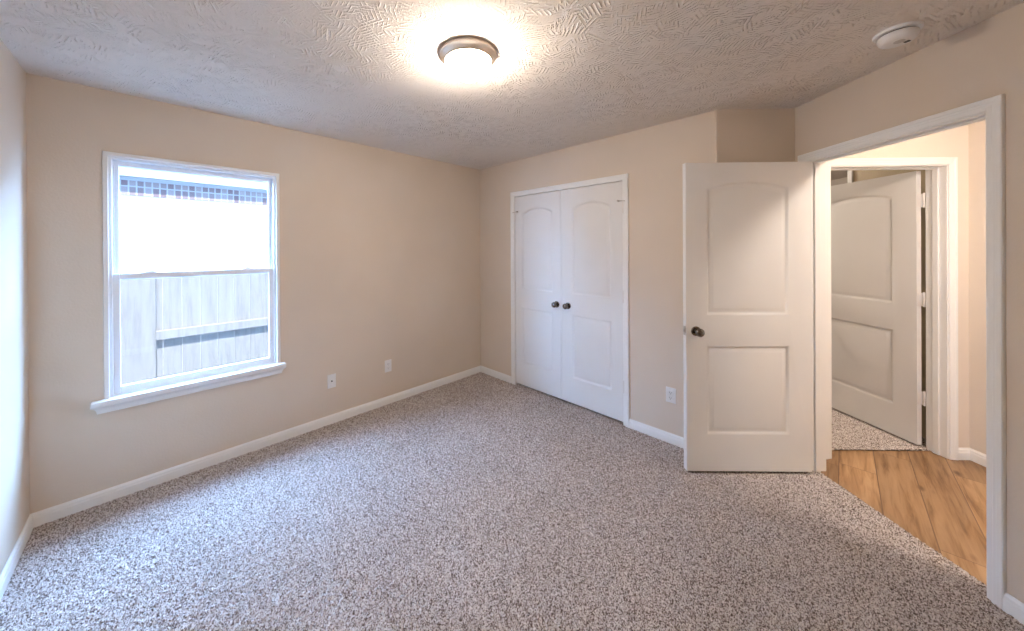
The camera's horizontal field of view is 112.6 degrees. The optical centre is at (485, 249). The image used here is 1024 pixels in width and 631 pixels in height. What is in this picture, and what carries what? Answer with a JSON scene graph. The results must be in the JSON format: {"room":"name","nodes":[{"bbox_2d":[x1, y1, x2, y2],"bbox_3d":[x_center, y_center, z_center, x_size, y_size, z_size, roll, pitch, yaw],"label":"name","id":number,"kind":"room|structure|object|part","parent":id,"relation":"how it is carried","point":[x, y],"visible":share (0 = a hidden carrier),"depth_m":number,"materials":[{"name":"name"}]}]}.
{"room":"empty bedroom","nodes":[
{"label":"empty bedroom","id":0,"kind":"room"},
{"bbox_2d":[0,38,29,573],"bbox_3d":[-1.085,0.276,0.319,0.115,2.490,4.065,0,0,-44],"label":"wall","id":1,"kind":"structure","parent":0,"point":[14,354],"depth_m":1.64,"materials":[{"name":"beige paint"}]},
{"bbox_2d":[0,514,33,600],"bbox_3d":[-1.071,1.455,0.408,0.014,0.079,3.950,0,0,-44],"label":"baseboard","id":2,"kind":"structure","parent":1,"relation":"attached to","point":[7,572],"depth_m":1.61,"materials":[{"name":"white paint"}]},
{"bbox_2d":[26,73,480,513],"bbox_3d":[-1.303,0.272,3.023,3.541,2.490,0.140,0,0,-44],"label":"wall","id":3,"kind":"structure","parent":0,"point":[380,248],"depth_m":2.59,"materials":[{"name":"beige paint"}]},
{"bbox_2d":[90,151,285,414],"bbox_3d":[-1.959,0.189,2.350,0.998,1.545,0.173,0,0,-44],"label":"window","id":4,"kind":"structure","parent":3,"relation":"in","point":[117,396],"depth_m":2.19,"materials":[{"name":"white plastic"}]},
{"bbox_3d":[-1.922,0.893,2.317,0.994,0.024,0.078,0,0,-44],"label":"sill","id":5,"kind":"part","parent":4,"relation":"part of","materials":[{"name":"white paint"}]},
{"bbox_3d":[-1.979,-0.182,2.383,0.850,0.737,0.026,0,0,-44],"label":"sash","id":6,"kind":"part","parent":4,"relation":"part of","materials":[{"name":"white plastic"}]},
{"bbox_3d":[-1.951,0.513,2.359,0.850,0.734,0.028,0,0,-44],"label":"sash","id":7,"kind":"part","parent":4,"relation":"part of","materials":[{"name":"white plastic"}]},
{"bbox_2d":[31,365,480,527],"bbox_3d":[-1.243,1.451,2.970,3.311,0.079,0.014,0,0,-44],"label":"baseboard","id":8,"kind":"structure","parent":3,"relation":"attached to","point":[62,510],"depth_m":2.36,"materials":[{"name":"white paint"}]},
{"bbox_2d":[327,373,335,388],"bbox_3d":[-1.309,1.125,2.909,0.070,0.115,0.012,0,0,-44],"label":"wall plate","id":9,"kind":"object","parent":3,"relation":"attached to","point":[331,379],"visible":1,"depth_m":2.91,"materials":[{"name":"white plastic"}]},
{"bbox_2d":[385,359,391,372],"bbox_3d":[-0.931,1.119,3.273,0.070,0.115,0.009,0,0,-44],"label":"wall outlet","id":10,"kind":"object","parent":3,"relation":"attached to","point":[388,363],"visible":1,"depth_m":3.27,"materials":[{"name":"white plastic"}]},
{"bbox_2d":[0,372,1023,630],"bbox_3d":[1.096,1.520,1.781,8.100,0.112,8.000,0,0,1],"label":"floor","id":11,"kind":"structure","parent":0,"point":[480,501],"depth_m":1.75,"materials":[{"name":"carpet"}]},
{"bbox_2d":[0,0,1023,169],"bbox_3d":[0.235,-1.009,1.653,3.834,0.100,4.155,0,0,-44],"label":"ceiling","id":12,"kind":"structure","parent":0,"point":[563,74],"depth_m":1.69,"materials":[{"name":"beige paint"}]},
{"bbox_2d":[439,37,496,81],"bbox_3d":[-0.083,-0.892,1.670,0.280,0.131,0.280,0,0,1],"label":"ceiling light","id":13,"kind":"object","parent":12,"relation":"attached to","point":[467,59],"visible":1,"depth_m":1.59,"materials":[{"name":"beige glass"}]},
{"bbox_3d":[-0.083,-0.880,1.670,0.221,0.086,0.221,0,0,1],"label":"lamp shade","id":14,"kind":"part","parent":13,"relation":"part of","materials":[{"name":"white glass"}]},
{"bbox_2d":[872,20,924,48],"bbox_3d":[1.832,-0.941,1.515,0.148,0.054,0.148,0,0,-19],"label":"smoke detector","id":15,"kind":"object","parent":12,"relation":"attached to","point":[898,35],"visible":1,"depth_m":1.49,"materials":[{"name":"white plastic"}]},
{"bbox_2d":[480,111,714,437],"bbox_3d":[0.826,0.259,3.278,0.115,2.490,2.438,0,0,-44],"label":"wall","id":16,"kind":"structure","parent":0,"point":[653,157],"depth_m":2.74,"materials":[{"name":"beige paint"}]},
{"bbox_2d":[481,366,510,382],"bbox_3d":[0.117,1.441,3.933,0.014,0.079,0.504,0,0,-44],"label":"baseboard","id":17,"kind":"structure","parent":16,"relation":"attached to","point":[488,371],"depth_m":3.91,"materials":[{"name":"white paint"}]},
{"bbox_2d":[512,190,561,398],"bbox_3d":[0.514,0.438,3.503,0.099,2.023,0.606,0,0,-44],"label":"door","id":18,"kind":"structure","parent":16,"relation":"in","point":[537,217],"depth_m":3.49,"materials":[{"name":"white paint"}]},
{"bbox_3d":[0.677,0.537,3.309,0.064,0.063,0.063,0,0,-44],"label":"knob","id":19,"kind":"part","parent":18,"relation":"part of","materials":[{"name":"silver metal"}]},
{"bbox_2d":[510,173,629,427],"bbox_3d":[0.776,0.426,3.319,0.131,2.104,1.298,0,0,-44],"label":"door frame","id":20,"kind":"structure","parent":16,"relation":"attached to","point":[624,178],"depth_m":2.85,"materials":[{"name":"white paint"}]},
{"bbox_2d":[561,181,624,421],"bbox_3d":[0.946,0.436,3.053,0.099,2.023,0.636,0,0,-44],"label":"door","id":21,"kind":"structure","parent":16,"relation":"in","point":[592,293],"depth_m":3.06,"materials":[{"name":"white paint"}]},
{"bbox_3d":[0.765,0.537,3.217,0.064,0.063,0.063,0,0,-44],"label":"knob","id":22,"kind":"part","parent":21,"relation":"part of","materials":[{"name":"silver metal"}]},
{"bbox_2d":[629,419,683,447],"bbox_3d":[1.412,1.437,2.583,0.014,0.079,0.640,0,0,-44],"label":"baseboard","id":23,"kind":"structure","parent":16,"relation":"attached to","point":[673,439],"depth_m":2.65,"materials":[{"name":"white paint"}]},
{"bbox_2d":[666,386,675,403],"bbox_3d":[1.409,1.106,2.587,0.009,0.115,0.070,0,0,-44],"label":"wall outlet","id":24,"kind":"object","parent":16,"relation":"attached to","point":[670,392],"visible":1,"depth_m":2.58,"materials":[{"name":"white plastic"}]},
{"bbox_2d":[715,108,794,162],"bbox_3d":[1.874,0.255,2.410,0.529,2.490,0.115,0,0,1],"label":"wall","id":25,"kind":"structure","parent":0,"point":[741,135],"depth_m":2.35,"materials":[{"name":"beige paint"}]},
{"bbox_2d":[831,171,847,179],"bbox_3d":[3.705,-1.036,4.022,2.850,0.095,3.196,0,0,1],"label":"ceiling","id":26,"kind":"structure","parent":0,"point":[834,174],"depth_m":4.53,"materials":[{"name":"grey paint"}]},
{"bbox_2d":[831,177,847,185],"bbox_3d":[5.035,0.234,3.895,0.100,2.490,3.200,0,0,1],"label":"wall","id":27,"kind":"structure","parent":0,"point":[841,180],"depth_m":4.81,"materials":[{"name":"grey paint"}]},
{"bbox_2d":[842,125,968,447],"bbox_3d":[2.806,0.250,2.443,1.331,2.490,0.115,0,0,1],"label":"wall","id":28,"kind":"structure","parent":0,"point":[954,142],"depth_m":2.38,"materials":[{"name":"paint"}]},
{"bbox_2d":[831,171,925,444],"bbox_3d":[3.159,0.432,2.897,0.100,2.020,0.807,0,0,-3],"label":"door","id":29,"kind":"structure","parent":28,"relation":"in","point":[877,299],"depth_m":2.75,"materials":[{"name":"white paint"}]},
{"bbox_2d":[825,157,958,459],"bbox_3d":[2.828,0.414,2.443,0.905,2.102,0.147,0,0,1],"label":"door frame","id":30,"kind":"structure","parent":28,"relation":"attached to","point":[941,173],"depth_m":2.39,"materials":[{"name":"white paint"}]},
{"bbox_3d":[2.829,0.413,2.509,0.905,2.102,0.016,0,0,1],"label":"casing","id":31,"kind":"part","parent":30,"relation":"part of","materials":[{"name":"white paint"}]},
{"bbox_2d":[959,448,969,459],"bbox_3d":[3.331,1.423,2.370,0.092,0.079,0.014,0,0,1],"label":"baseboard","id":32,"kind":"structure","parent":28,"relation":"attached to","point":[964,453],"depth_m":2.36,"materials":[{"name":"white paint"}]},
{"bbox_2d":[795,2,1023,603],"bbox_3d":[2.177,0.255,1.539,0.115,2.490,1.844,0,0,1],"label":"wall","id":33,"kind":"structure","parent":0,"point":[983,60],"depth_m":1.43,"materials":[{"name":"beige paint"}]},
{"bbox_2d":[682,162,811,471],"bbox_3d":[1.723,0.441,2.244,0.828,2.020,0.163,0,0,1],"label":"door","id":34,"kind":"structure","parent":33,"relation":"in","point":[747,228],"depth_m":2.23,"materials":[{"name":"white paint"}]},
{"bbox_3d":[1.380,0.535,2.202,0.063,0.063,0.064,0,0,1],"label":"knob","id":35,"kind":"part","parent":34,"relation":"part of","materials":[{"name":"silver metal"}]},
{"bbox_2d":[798,94,1006,609],"bbox_3d":[2.185,0.419,1.848,0.147,2.104,0.927,0,0,1],"label":"door frame","id":36,"kind":"structure","parent":33,"relation":"attached to","point":[991,110],"depth_m":1.43,"materials":[{"name":"white paint"}]},
{"bbox_3d":[2.250,0.419,1.846,0.016,2.104,0.927,0,0,1],"label":"casing","id":37,"kind":"part","parent":36,"relation":"part of","materials":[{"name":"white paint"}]},
{"bbox_2d":[1003,592,1023,624],"bbox_3d":[2.109,1.436,1.055,0.014,0.079,0.668,0,0,1],"label":"baseboard","id":38,"kind":"structure","parent":33,"relation":"attached to","point":[1012,606],"depth_m":1.36,"materials":[{"name":"white paint"}]},
{"bbox_2d":[853,120,985,453],"bbox_3d":[3.407,0.248,1.632,0.105,2.490,3.005,0,0,1],"label":"wall","id":39,"kind":"structure","parent":0,"point":[977,146],"depth_m":2.34,"materials":[{"name":"paint"}]},
{"bbox_2d":[847,170,853,182],"bbox_3d":[3.439,0.248,3.154,0.125,2.464,0.040,0,0,1],"label":"trim","id":40,"kind":"structure","parent":39,"relation":"attached to","point":[850,173],"depth_m":3.15,"materials":[{"name":"white paint"}]},
{"bbox_2d":[970,448,985,466],"bbox_3d":[3.346,1.425,1.255,0.014,0.079,2.244,0,0,1],"label":"baseboard","id":41,"kind":"structure","parent":39,"relation":"attached to","point":[978,457],"depth_m":2.33,"materials":[{"name":"white paint"}]},
{"label":"outside","id":42,"kind":"structure","parent":0,"visible":0},
{"bbox_3d":[-6.612,1.807,7.625,26.000,0.100,13.860,0,0,-44],"label":"ground","id":43,"kind":"structure","parent":42,"visible":0},
{"bbox_2d":[119,166,267,374],"bbox_3d":[-4.963,-0.495,6.609,15.000,4.510,3.620,0,0,-44],"label":"neighbor house","id":44,"kind":"structure","parent":43,"relation":"on","point":[169,221],"depth_m":4.91,"materials":[{"name":"brick"}]},
{"bbox_2d":[120,273,268,384],"bbox_3d":[-1.774,0.979,4.453,7.397,1.534,0.057,0,0,-44],"label":"wooden fence","id":45,"kind":"object","parent":43,"relation":"on","point":[150,335],"visible":0.06,"depth_m":3.37,"materials":[{"name":"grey wood"}]},
{"bbox_3d":[-1.089,0.793,5.096,5.515,0.085,0.036,0,0,-44],"label":"rail","id":46,"kind":"part","parent":45,"relation":"part of","materials":[{"name":"white wood"}]}
]}

